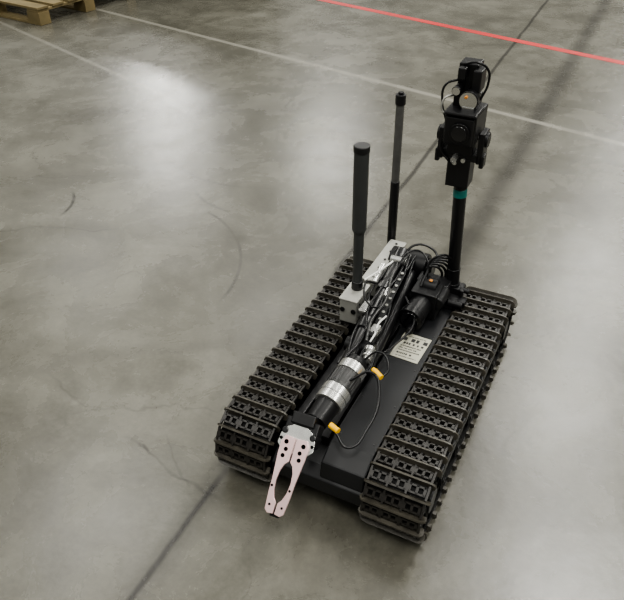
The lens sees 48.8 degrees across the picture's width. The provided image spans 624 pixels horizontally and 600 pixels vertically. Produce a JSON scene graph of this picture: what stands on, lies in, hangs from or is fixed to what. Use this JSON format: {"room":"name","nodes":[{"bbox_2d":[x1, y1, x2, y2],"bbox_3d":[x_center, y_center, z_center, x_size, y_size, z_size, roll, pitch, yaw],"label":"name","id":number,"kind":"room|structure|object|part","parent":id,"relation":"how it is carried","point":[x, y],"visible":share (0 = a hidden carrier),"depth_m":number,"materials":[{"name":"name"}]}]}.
{"room":"warehouse","nodes":[
{"label":"warehouse","id":0,"kind":"room"},
{"bbox_2d":[0,0,623,599],"bbox_3d":[0.008,0.532,1.733,50.000,0.001,50.000,16,40,21],"label":"floor","id":1,"kind":"structure","parent":0,"point":[176,176],"depth_m":2.61,"materials":[{"name":"concrete"}]},
{"bbox_2d":[0,0,95,25],"bbox_3d":[-2.295,-2.592,5.822,1.200,0.130,1.005,21,42,26],"label":"wooden pallet","id":2,"kind":"object","parent":1,"relation":"on","point":[38,13],"visible":1,"depth_m":5.35,"materials":[{"name":"brown wood"}]},
{"bbox_2d":[214,57,517,543],"bbox_3d":[0.177,-0.048,1.737,0.564,0.919,1.044,16,40,21],"label":"robot","id":3,"kind":"object","parent":1,"relation":"on","point":[370,400],"visible":1,"depth_m":1.79,"materials":[{"name":"rubber"}]},
{"bbox_3d":[-0.034,0.331,1.622,0.092,0.046,0.054,16,40,21],"label":"gripper plate","id":4,"kind":"part","parent":3,"relation":"part of","materials":[{"name":"metal"}]},
{"bbox_3d":[0.020,0.161,2.053,0.138,0.050,0.742,16,40,21],"label":"track frame","id":5,"kind":"part","parent":3,"relation":"part of","materials":[{"name":"black rubber"}]},
{"bbox_3d":[0.097,0.152,1.985,0.021,0.042,0.749,16,40,21],"label":"rail","id":6,"kind":"part","parent":3,"relation":"part of","materials":[{"name":"black metal"}]},
{"bbox_3d":[0.064,0.225,1.718,0.077,0.099,0.216,20,42,25],"label":"gripper motor","id":7,"kind":"part","parent":3,"relation":"part of","materials":[{"name":"metal"}]},
{"bbox_3d":[0.226,0.225,1.880,0.115,0.068,0.704,16,40,21],"label":"deck panel","id":8,"kind":"part","parent":3,"relation":"part of","materials":[{"name":"paint"}]},
{"bbox_3d":[0.279,0.134,1.941,0.086,0.002,0.115,16,40,21],"label":"label plate","id":9,"kind":"part","parent":3,"relation":"part of","materials":[{"name":"beige paper"}]},
{"bbox_2d":[452,57,486,111],"bbox_3d":[0.397,-0.540,1.732,0.073,0.105,0.101,16,40,21],"label":"camera","id":10,"kind":"object","parent":3,"relation":"on","point":[468,94],"depth_m":1.71,"materials":[{"name":"black plastic"}]},
{"bbox_3d":[0.380,0.266,1.907,0.138,0.050,0.742,16,40,21],"label":"track frame","id":11,"kind":"part","parent":3,"relation":"part of","materials":[{"name":"black rubber"}]},
{"bbox_2d":[319,0,623,64],"bbox_3d":[1.204,-1.936,4.985,7.769,0.001,0.065,28,45,32],"label":"tape","id":12,"kind":"object","parent":1,"relation":"on","point":[328,1],"visible":1,"depth_m":4.96,"materials":[{"name":"red plastic"}]}
]}

